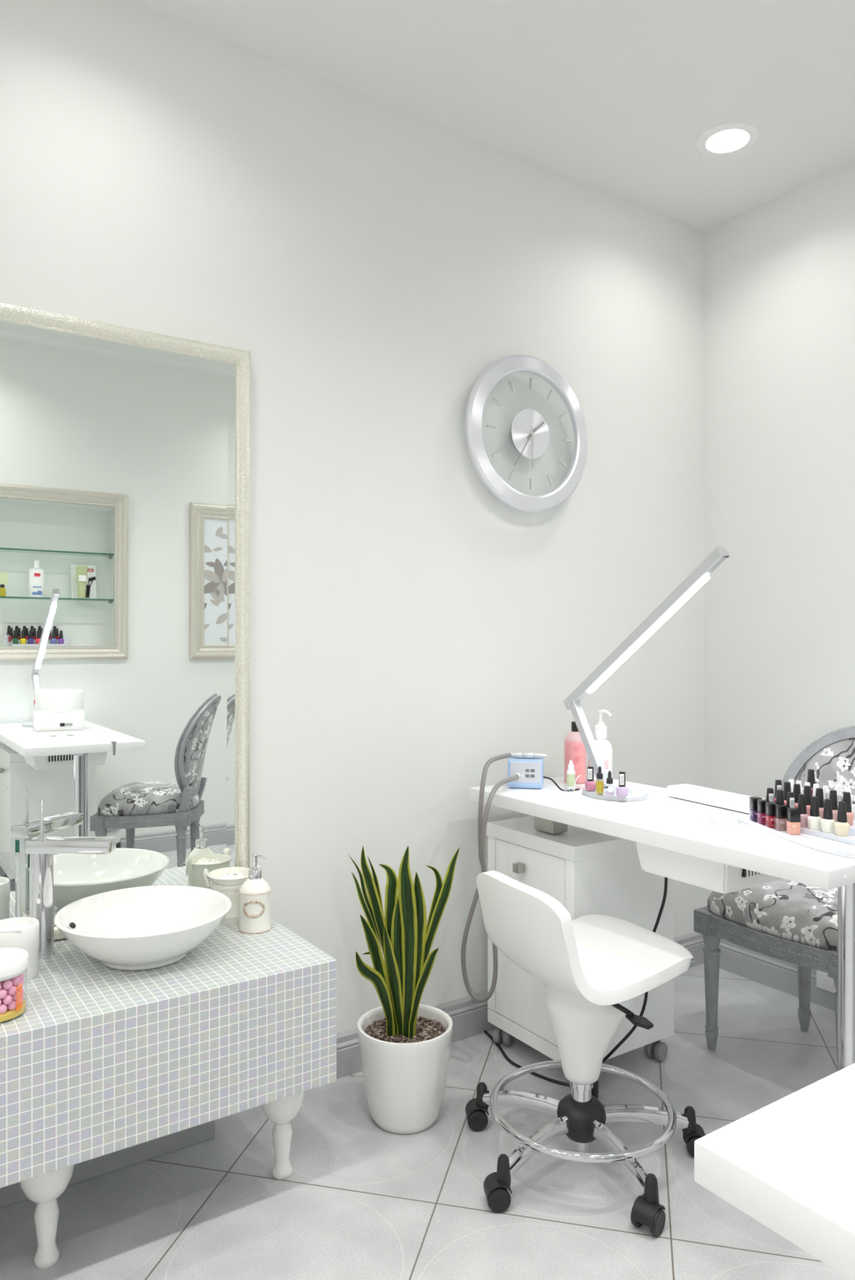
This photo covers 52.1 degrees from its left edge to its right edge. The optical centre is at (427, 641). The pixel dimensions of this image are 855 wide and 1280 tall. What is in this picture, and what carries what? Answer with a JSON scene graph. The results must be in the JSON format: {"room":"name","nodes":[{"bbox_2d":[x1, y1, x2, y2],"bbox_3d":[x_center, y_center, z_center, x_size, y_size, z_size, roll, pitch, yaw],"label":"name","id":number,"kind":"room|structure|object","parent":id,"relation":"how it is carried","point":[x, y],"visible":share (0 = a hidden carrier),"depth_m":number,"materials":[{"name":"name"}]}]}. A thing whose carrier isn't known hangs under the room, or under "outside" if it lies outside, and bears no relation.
{"room":"salon","nodes":[
{"label":"salon","id":0,"kind":"room"},
{"bbox_2d":[0,0,704,1032],"bbox_3d":[-1.856,-0.177,1.513,7.252,3.055,0.120,0,0,-34],"label":"wall","id":1,"kind":"structure","parent":0,"point":[413,628],"depth_m":2.60,"materials":[{"name":"white paint"}]},
{"bbox_2d":[336,931,704,1079],"bbox_3d":[0.310,1.189,2.888,1.882,0.122,0.020,0,0,-34],"label":"baseboard","id":2,"kind":"structure","parent":1,"relation":"attached to","point":[468,1016],"depth_m":2.74,"materials":[{"name":"grey"}]},
{"bbox_2d":[465,354,586,512],"bbox_3d":[0.328,-0.678,2.873,0.511,0.511,0.058,0,0,-34],"label":"wall clock","id":3,"kind":"object","parent":1,"relation":"attached to","point":[530,433],"visible":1,"depth_m":2.84,"materials":[{"name":"silver metal"}]},
{"bbox_2d":[0,963,849,1279],"bbox_3d":[-1.004,1.300,0.247,7.412,0.100,3.632,0,0,-34],"label":"floor","id":4,"kind":"structure","parent":0,"point":[360,1199],"depth_m":1.96,"materials":[{"name":"tile"}]},
{"bbox_2d":[0,918,336,1268],"bbox_3d":[-0.890,0.980,1.787,1.321,0.540,0.503,0,0,-34],"label":"vanity cabinet","id":5,"kind":"object","parent":4,"relation":"on","point":[104,1069],"depth_m":1.77,"materials":[{"name":"tile"}]},
{"bbox_2d":[0,947,28,1024],"bbox_3d":[-0.820,0.655,1.661,0.113,0.109,0.113,0,0,-34],"label":"jar","id":6,"kind":"object","parent":5,"relation":"on","point":[14,962],"visible":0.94,"depth_m":1.65,"materials":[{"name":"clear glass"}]},
{"bbox_2d":[0,1004,7,1013],"bbox_3d":[-0.793,0.686,1.631,0.017,0.017,0.017,0,0,-34],"label":"bead","id":7,"kind":"object","parent":6,"relation":"in","point":[3,1008],"visible":1,"depth_m":1.63,"materials":[{"name":"pink plastic"}]},
{"bbox_2d":[0,988,7,998],"bbox_3d":[-0.793,0.658,1.631,0.017,0.017,0.017,0,0,-34],"label":"bead","id":8,"kind":"object","parent":6,"relation":"in","point":[3,993],"visible":1,"depth_m":1.63,"materials":[{"name":"pink"}]},
{"bbox_2d":[2,979,12,989],"bbox_3d":[-0.787,0.644,1.638,0.017,0.017,0.017,0,0,-34],"label":"bead","id":9,"kind":"object","parent":6,"relation":"in","point":[7,984],"visible":1,"depth_m":1.63,"materials":[{"name":"pink"}]},
{"bbox_2d":[2,995,13,1004],"bbox_3d":[-0.787,0.672,1.638,0.017,0.017,0.017,0,0,-34],"label":"bead","id":10,"kind":"object","parent":6,"relation":"in","point":[7,1000],"visible":1,"depth_m":1.63,"materials":[{"name":"pink plastic"}]},
{"bbox_2d":[7,1000,17,1010],"bbox_3d":[-0.782,0.686,1.647,0.017,0.017,0.017,0,0,-34],"label":"bead","id":11,"kind":"object","parent":6,"relation":"in","point":[12,1006],"visible":1,"depth_m":1.64,"materials":[{"name":"pink plastic"}]},
{"bbox_2d":[7,985,17,995],"bbox_3d":[-0.782,0.658,1.647,0.017,0.017,0.017,0,0,-34],"label":"bead","id":12,"kind":"object","parent":6,"relation":"in","point":[12,990],"visible":1,"depth_m":1.64,"materials":[{"name":"pink plastic"}]},
{"bbox_2d":[11,991,20,1000],"bbox_3d":[-0.780,0.672,1.656,0.017,0.017,0.017,0,0,-34],"label":"bead","id":13,"kind":"object","parent":6,"relation":"in","point":[14,997],"visible":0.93,"depth_m":1.65,"materials":[{"name":"pink plastic"}]},
{"bbox_2d":[11,976,20,986],"bbox_3d":[-0.780,0.644,1.656,0.017,0.017,0.017,0,0,-34],"label":"bead","id":14,"kind":"object","parent":6,"relation":"in","point":[15,980],"visible":0.98,"depth_m":1.65,"materials":[{"name":"pink plastic"}]},
{"bbox_2d":[15,982,22,991],"bbox_3d":[-0.780,0.658,1.665,0.017,0.017,0.017,0,0,-34],"label":"bead","id":15,"kind":"object","parent":6,"relation":"in","point":[20,982],"visible":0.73,"depth_m":1.66,"materials":[{"name":"pink"}]},
{"bbox_2d":[17,973,24,981],"bbox_3d":[-0.782,0.644,1.675,0.017,0.017,0.017,0,0,-34],"label":"bead","id":16,"kind":"object","parent":6,"relation":"in","point":[21,976],"visible":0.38,"depth_m":1.67,"materials":[{"name":"pink plastic"}]},
{"bbox_2d":[0,916,39,982],"bbox_3d":[-0.878,0.653,1.850,0.104,0.115,0.104,0,0,-14],"label":"cup","id":17,"kind":"object","parent":5,"relation":"on","point":[21,932],"visible":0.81,"depth_m":1.83,"materials":[{"name":"white ceramic"}]},
{"bbox_2d":[25,799,115,959],"bbox_3d":[-0.805,0.534,1.975,0.186,0.352,0.054,0,0,0],"label":"faucet","id":18,"kind":"object","parent":5,"relation":"on","point":[41,850],"visible":0.77,"depth_m":1.95,"materials":[{"name":"silver metal"}]},
{"bbox_2d":[0,302,250,940],"bbox_3d":[-1.024,-0.034,1.980,1.315,1.485,0.031,0,0,-34],"label":"wall mirror","id":19,"kind":"object","parent":5,"relation":"on","point":[125,452],"visible":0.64,"depth_m":2.16,"materials":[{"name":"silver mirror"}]},
{"bbox_2d":[53,884,231,970],"bbox_3d":[-0.636,0.656,1.971,0.380,0.108,0.380,0,0,-34],"label":"washbasin","id":20,"kind":"object","parent":5,"relation":"in","point":[145,927],"visible":1,"depth_m":2.03,"materials":[{"name":"white ceramic"}]},
{"bbox_2d":[203,864,259,924],"bbox_3d":[-0.500,0.643,2.230,0.126,0.134,0.126,0,0,42],"label":"cup","id":21,"kind":"object","parent":5,"relation":"on","point":[230,887],"visible":0.53,"depth_m":2.19,"materials":[{"name":"white ceramic"}]},
{"bbox_2d":[220,871,244,879],"bbox_3d":[-0.501,0.612,2.233,0.082,0.041,0.088,0,0,-34],"label":"pads","id":22,"kind":"object","parent":21,"relation":"in","point":[233,874],"visible":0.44,"depth_m":2.23,"materials":[{"name":"white fabric"}]},
{"bbox_2d":[238,853,271,933],"bbox_3d":[-0.426,0.618,2.157,0.080,0.184,0.082,0,0,0],"label":"soap dispenser","id":23,"kind":"object","parent":5,"relation":"on","point":[255,893],"visible":1,"depth_m":2.13,"materials":[{"name":"white ceramic"}]},
{"bbox_2d":[239,877,271,933],"bbox_3d":[-0.425,0.647,2.158,0.079,0.125,0.079,0,0,0],"label":"bottle","id":24,"kind":"object","parent":23,"relation":"attached to","point":[255,893],"depth_m":2.13,"materials":[{"name":"white ceramic"}]},
{"bbox_2d":[348,845,459,1133],"bbox_3d":[-0.064,0.888,2.292,0.276,0.725,0.251,0,0,-27],"label":"potted snake plant","id":25,"kind":"object","parent":4,"relation":"on","point":[405,1043],"visible":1,"depth_m":2.27,"materials":[{"name":"green plant"}]},
{"bbox_2d":[486,815,673,1089],"bbox_3d":[0.452,0.907,2.658,0.440,0.686,0.406,0,0,-34],"label":"base cabinet","id":26,"kind":"object","parent":4,"relation":"on","point":[588,872],"visible":0.55,"depth_m":2.54,"materials":[{"name":"white paint"}]},
{"bbox_2d":[465,870,705,1236],"bbox_3d":[0.376,0.904,2.094,0.607,0.691,0.573,0,0,-27],"label":"stool","id":27,"kind":"object","parent":4,"relation":"on","point":[590,968],"visible":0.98,"depth_m":2.04,"materials":[{"name":"white plastic"}]},
{"bbox_2d":[468,773,854,1071],"bbox_3d":[0.661,0.850,2.333,0.496,0.801,1.179,0,0,-34],"label":"table","id":28,"kind":"object","parent":4,"relation":"on","point":[704,846],"visible":0.79,"depth_m":2.08,"materials":[{"name":"white laminate"}]},
{"bbox_2d":[507,757,543,788],"bbox_3d":[0.304,0.405,2.700,0.104,0.086,0.096,0,0,11],"label":"machine","id":29,"kind":"object","parent":28,"relation":"on","point":[530,771],"visible":0.98,"depth_m":2.66,"materials":[{"name":"blue plastic"}]},
{"bbox_2d":[460,751,551,1002],"bbox_3d":[0.232,0.692,2.607,0.310,0.699,0.113,0,0,-45],"label":"drill handpiece","id":30,"kind":"object","parent":29,"relation":"on","point":[482,823],"visible":0.92,"depth_m":2.53,"materials":[{"name":"grey paint"}]},
{"bbox_2d":[542,776,579,791],"bbox_3d":[0.396,0.434,2.660,0.127,0.034,0.044,0,0,37],"label":"power cable","id":31,"kind":"object","parent":28,"relation":"on","point":[550,779],"visible":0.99,"depth_m":2.64,"materials":[{"name":"black plastic"}]},
{"bbox_2d":[566,760,574,789],"bbox_3d":[0.438,0.406,2.669,0.026,0.087,0.026,0,0,-34],"label":"dropper bottle","id":32,"kind":"object","parent":28,"relation":"on","point":[570,772],"visible":0.98,"depth_m":2.66,"materials":[{"name":"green plastic"}]},
{"bbox_2d":[564,721,585,782],"bbox_3d":[0.470,0.353,2.782,0.071,0.194,0.071,0,0,-34],"label":"lotion bottle","id":33,"kind":"object","parent":28,"relation":"on","point":[575,751],"visible":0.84,"depth_m":2.76,"materials":[{"name":"pink plastic"}]},
{"bbox_2d":[484,876,667,1086],"bbox_3d":[0.379,0.917,2.515,0.109,0.675,0.666,0,0,-44],"label":"power cable","id":34,"kind":"object","parent":28,"relation":"hanging from","point":[665,882],"visible":0.66,"depth_m":2.37,"materials":[{"name":"black plastic"}]},
{"bbox_2d":[587,709,612,782],"bbox_3d":[0.554,0.335,2.804,0.076,0.231,0.076,0,0,0],"label":"pump bottle","id":35,"kind":"object","parent":28,"relation":"on","point":[604,747],"visible":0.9,"depth_m":2.78,"materials":[{"name":"white plastic"}]},
{"bbox_2d":[562,546,729,801],"bbox_3d":[0.590,0.102,2.481,0.166,0.696,0.598,0,0,-34],"label":"desk lamp","id":36,"kind":"object","parent":28,"relation":"on","point":[700,575],"visible":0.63,"depth_m":2.50,"materials":[{"name":"silver metal"}]},
{"bbox_2d":[584,766,595,791],"bbox_3d":[0.474,0.399,2.542,0.032,0.068,0.032,0,0,0],"label":"bottle","id":37,"kind":"object","parent":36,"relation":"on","point":[589,784],"visible":1,"depth_m":2.53,"materials":[{"name":"pink glass"}]},
{"bbox_2d":[595,765,604,793],"bbox_3d":[0.490,0.394,2.488,0.024,0.078,0.024,0,0,-34],"label":"dropper bottle","id":38,"kind":"object","parent":36,"relation":"on","point":[599,784],"visible":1,"depth_m":2.48,"materials":[{"name":"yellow glass"}]},
{"bbox_2d":[604,770,613,795],"bbox_3d":[0.511,0.398,2.453,0.025,0.070,0.026,0,0,0],"label":"dropper bottle","id":39,"kind":"object","parent":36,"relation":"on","point":[609,780],"visible":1,"depth_m":2.44,"materials":[{"name":"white glass"}]},
{"bbox_2d":[616,771,627,796],"bbox_3d":[0.544,0.399,2.444,0.032,0.068,0.032,0,0,0],"label":"bottle","id":40,"kind":"object","parent":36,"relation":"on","point":[621,790],"visible":1,"depth_m":2.43,"materials":[{"name":"purple"}]},
{"bbox_2d":[635,841,782,893],"bbox_3d":[0.743,0.537,2.212,0.329,0.101,0.287,0,0,-34],"label":"drawer","id":41,"kind":"object","parent":28,"relation":"attached to","point":[720,877],"depth_m":2.09,"materials":[{"name":"white"}]},
{"bbox_2d":[666,783,763,813],"bbox_3d":[0.797,0.432,2.410,0.085,0.032,0.312,0,0,-28],"label":"cushion","id":42,"kind":"object","parent":28,"relation":"on","point":[715,797],"visible":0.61,"depth_m":2.39,"materials":[{"name":"white fabric"}]},
{"bbox_2d":[736,804,854,858],"bbox_3d":[0.913,0.427,2.064,0.351,0.046,0.418,0,0,-34],"label":"stand","id":43,"kind":"object","parent":28,"relation":"on","point":[831,843],"visible":0.5,"depth_m":1.96,"materials":[{"name":"white plastic"}]},
{"bbox_2d":[748,796,761,822],"bbox_3d":[0.814,0.417,2.167,0.024,0.059,0.025,0,0,0],"label":"bottle","id":44,"kind":"object","parent":43,"relation":"on","point":[752,800],"visible":0.62,"depth_m":2.16,"materials":[{"name":"purple"}]},
{"bbox_2d":[756,799,769,825],"bbox_3d":[0.819,0.417,2.131,0.024,0.059,0.025,0,0,0],"label":"bottle","id":45,"kind":"object","parent":43,"relation":"on","point":[760,802],"visible":0.63,"depth_m":2.12,"materials":[{"name":"pink glass"}]},
{"bbox_2d":[765,787,773,801],"bbox_3d":[0.838,0.397,2.137,0.031,0.076,0.031,0,0,-2],"label":"bottle","id":46,"kind":"object","parent":43,"relation":"on","point":[769,795],"visible":0.27,"depth_m":2.13,"materials":[{"name":"red"}]},
{"bbox_2d":[764,801,777,827],"bbox_3d":[0.825,0.417,2.097,0.024,0.059,0.025,0,0,0],"label":"bottle","id":47,"kind":"object","parent":43,"relation":"on","point":[769,816],"visible":0.73,"depth_m":2.08,"materials":[{"name":"red"}]},
{"bbox_2d":[773,779,782,802],"bbox_3d":[0.887,0.389,2.211,0.031,0.076,0.031,0,0,1],"label":"bottle","id":48,"kind":"object","parent":43,"relation":"on","point":[777,782],"visible":0.32,"depth_m":2.21,"materials":[{"name":"red"}]},
{"bbox_2d":[775,789,783,804],"bbox_3d":[0.851,0.397,2.110,0.031,0.076,0.031,0,0,-4],"label":"bottle","id":49,"kind":"object","parent":43,"relation":"on","point":[780,796],"visible":0.23,"depth_m":2.10,"materials":[{"name":"red"}]},
{"bbox_2d":[773,804,787,831],"bbox_3d":[0.836,0.417,2.067,0.024,0.059,0.025,0,0,0],"label":"bottle","id":50,"kind":"object","parent":43,"relation":"on","point":[780,810],"visible":0.88,"depth_m":2.06,"materials":[{"name":"pink glass"}]},
{"bbox_2d":[782,782,791,804],"bbox_3d":[0.896,0.389,2.179,0.031,0.076,0.031,0,0,-7],"label":"bottle","id":51,"kind":"object","parent":43,"relation":"on","point":[786,788],"visible":0.34,"depth_m":2.17,"materials":[{"name":"red"}]},
{"bbox_2d":[786,791,795,807],"bbox_3d":[0.865,0.397,2.081,0.031,0.076,0.031,0,0,-5],"label":"bottle","id":52,"kind":"object","parent":43,"relation":"on","point":[790,797],"visible":0.33,"depth_m":2.07,"materials":[{"name":"red"}]},
{"bbox_2d":[788,778,794,791],"bbox_3d":[0.927,0.390,2.227,0.025,0.076,0.025,0,0,-1],"label":"bottle","id":53,"kind":"object","parent":43,"relation":"on","point":[790,780],"visible":0.22,"depth_m":2.22,"materials":[{"name":"white"}]},
{"bbox_2d":[786,807,799,834],"bbox_3d":[0.848,0.417,2.026,0.024,0.059,0.025,0,0,0],"label":"bottle","id":54,"kind":"object","parent":43,"relation":"on","point":[793,814],"visible":1,"depth_m":2.01,"materials":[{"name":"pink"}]},
{"bbox_2d":[792,783,800,808],"bbox_3d":[0.908,0.389,2.148,0.031,0.076,0.031,0,0,-2],"label":"bottle","id":55,"kind":"object","parent":43,"relation":"on","point":[796,788],"visible":0.36,"depth_m":2.14,"materials":[{"name":"pink"}]},
{"bbox_2d":[795,780,801,794],"bbox_3d":[0.935,0.390,2.202,0.025,0.076,0.025,0,0,-1],"label":"bottle","id":56,"kind":"object","parent":43,"relation":"on","point":[797,781],"visible":0.14,"depth_m":2.20,"materials":[{"name":"white"}]},
{"bbox_2d":[797,794,808,827],"bbox_3d":[0.879,0.397,2.053,0.031,0.076,0.031,0,0,-7],"label":"bottle","id":57,"kind":"object","parent":43,"relation":"on","point":[802,798],"visible":0.69,"depth_m":2.04,"materials":[{"name":"pink"}]},
{"bbox_2d":[803,785,811,815],"bbox_3d":[0.920,0.389,2.118,0.031,0.076,0.031,0,0,-6],"label":"bottle","id":58,"kind":"object","parent":43,"relation":"on","point":[806,789],"visible":0.46,"depth_m":2.11,"materials":[{"name":"pink"}]},
{"bbox_2d":[806,768,814,795],"bbox_3d":[0.982,0.366,2.239,0.031,0.076,0.031,0,0,6],"label":"bottle","id":59,"kind":"object","parent":43,"relation":"on","point":[811,777],"visible":0.43,"depth_m":2.23,"materials":[{"name":"pink"}]},
{"bbox_2d":[807,795,821,830],"bbox_3d":[0.896,0.397,2.023,0.031,0.076,0.031,0,0,-4],"label":"bottle","id":60,"kind":"object","parent":43,"relation":"on","point":[813,820],"visible":0.99,"depth_m":2.01,"materials":[{"name":"white glass"}]},
{"bbox_2d":[812,783,818,795],"bbox_3d":[0.957,0.390,2.153,0.025,0.076,0.025,0,0,5],"label":"bottle","id":61,"kind":"object","parent":43,"relation":"on","point":[815,785],"visible":0.21,"depth_m":2.15,"materials":[{"name":"white"}]},
{"bbox_2d":[815,787,823,818],"bbox_3d":[0.935,0.389,2.086,0.031,0.076,0.031,0,0,6],"label":"bottle","id":62,"kind":"object","parent":43,"relation":"on","point":[819,791],"visible":0.48,"depth_m":2.08,"materials":[{"name":"pink"}]},
{"bbox_2d":[822,785,828,799],"bbox_3d":[0.969,0.390,2.127,0.025,0.076,0.025,0,0,4],"label":"bottle","id":63,"kind":"object","parent":43,"relation":"on","point":[825,788],"visible":0.29,"depth_m":2.12,"materials":[{"name":"white plastic"}]},
{"bbox_2d":[820,798,835,833],"bbox_3d":[0.912,0.397,1.991,0.031,0.076,0.031,0,0,-7],"label":"bottle","id":64,"kind":"object","parent":43,"relation":"on","point":[827,823],"visible":0.99,"depth_m":1.98,"materials":[{"name":"white glass"}]},
{"bbox_2d":[828,790,837,822],"bbox_3d":[0.955,0.389,2.058,0.031,0.076,0.031,0,0,1],"label":"bottle","id":65,"kind":"object","parent":43,"relation":"on","point":[833,793],"visible":0.44,"depth_m":2.05,"materials":[{"name":"pink"}]},
{"bbox_2d":[833,787,839,803],"bbox_3d":[0.984,0.390,2.101,0.025,0.076,0.025,0,0,-7],"label":"bottle","id":66,"kind":"object","parent":43,"relation":"on","point":[837,789],"visible":0.28,"depth_m":2.09,"materials":[{"name":"white"}]},
{"bbox_2d":[834,801,848,836],"bbox_3d":[0.928,0.397,1.957,0.031,0.076,0.031,0,0,8],"label":"bottle","id":67,"kind":"object","parent":43,"relation":"on","point":[841,825],"visible":1,"depth_m":1.95,"materials":[{"name":"beige glass"}]},
{"bbox_2d":[842,791,853,826],"bbox_3d":[0.974,0.389,2.030,0.031,0.076,0.031,0,0,4],"label":"bottle","id":68,"kind":"object","parent":43,"relation":"on","point":[846,795],"visible":0.6,"depth_m":2.02,"materials":[{"name":"pink"}]},
{"bbox_2d":[844,789,853,813],"bbox_3d":[0.999,0.390,2.075,0.025,0.076,0.025,0,0,-4],"label":"bottle","id":69,"kind":"object","parent":43,"relation":"on","point":[846,790],"visible":0.3,"depth_m":2.07,"materials":[{"name":"white"}]},
{"bbox_2d":[693,725,854,1071],"bbox_3d":[1.175,0.758,2.625,0.567,0.983,0.501,0,0,-34],"label":"upholstered chair","id":70,"kind":"object","parent":4,"relation":"on","point":[791,922],"visible":0.73,"depth_m":2.56,"materials":[{"name":"grey paint"}]},
{"bbox_2d":[706,879,837,951],"bbox_3d":[1.134,0.773,2.597,0.442,0.118,0.469,0,0,-34],"label":"seat cushion","id":71,"kind":"object","parent":70,"relation":"on","point":[783,913],"depth_m":2.47,"materials":[{"name":"fabric"}]},
{"bbox_2d":[793,737,854,804],"bbox_3d":[1.329,0.521,2.728,0.131,0.437,0.380,0,0,-34],"label":"cushion","id":72,"kind":"object","parent":70,"relation":"on","point":[832,760],"depth_m":2.79,"materials":[{"name":"fabric"}]},
{"bbox_2d":[693,1062,854,1279],"bbox_3d":[0.774,0.850,0.433,0.491,0.801,1.189,0,0,-34],"label":"table","id":73,"kind":"object","parent":4,"relation":"on","point":[788,1164],"visible":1,"depth_m":0.76,"materials":[{"name":"white laminate"}]},
{"bbox_2d":[128,0,854,231],"bbox_3d":[-0.981,-1.605,0.214,7.252,0.001,3.252,0,0,-34],"label":"ceiling","id":74,"kind":"structure","parent":0,"point":[614,97],"depth_m":2.47,"materials":[{"name":"white paint"}]},
{"bbox_2d":[694,121,759,157],"bbox_3d":[0.960,-1.631,2.798,0.198,0.060,0.198,0,0,-34],"label":"recessed light","id":75,"kind":"object","parent":74,"relation":"in","point":[734,138],"visible":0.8,"depth_m":2.84,"materials":[{"name":"white plastic"}]},
{"bbox_2d":[704,160,854,906],"bbox_3d":[1.954,-0.177,2.240,0.120,3.055,2.932,0,0,-34],"label":"wall","id":76,"kind":"structure","parent":0,"point":[780,273],"depth_m":3.15,"materials":[{"name":"white paint"}]},
{"bbox_2d":[718,938,835,1011],"bbox_3d":[1.895,1.189,2.201,0.020,0.122,2.892,0,0,-34],"label":"baseboard","id":77,"kind":"structure","parent":76,"relation":"attached to","point":[777,974],"depth_m":3.17,"materials":[{"name":"grey"}]},
{"bbox_2d":[816,970,835,993],"bbox_3d":[1.379,1.145,2.940,0.010,0.085,0.150,0,0,-34],"label":"wall socket","id":78,"kind":"object","parent":76,"relation":"attached to","point":[823,981],"visible":0.25,"depth_m":2.97,"materials":[{"name":"white plastic"}]},
{"bbox_2d":[818,970,834,988],"bbox_3d":[1.356,1.145,2.967,0.003,0.055,0.055,0,0,-34],"label":"outlet","id":79,"kind":"object","parent":78,"relation":"attached to","point":[824,982],"depth_m":2.97,"materials":[{"name":"white plastic"}]},
{"bbox_2d":[805,804,809,815],"bbox_3d":[0.920,0.411,2.118,0.031,0.032,0.031,0,0,-6],"label":"bottle","id":80,"kind":"object","parent":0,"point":[807,806],"depth_m":2.10,"materials":[{"name":"pink glass"}]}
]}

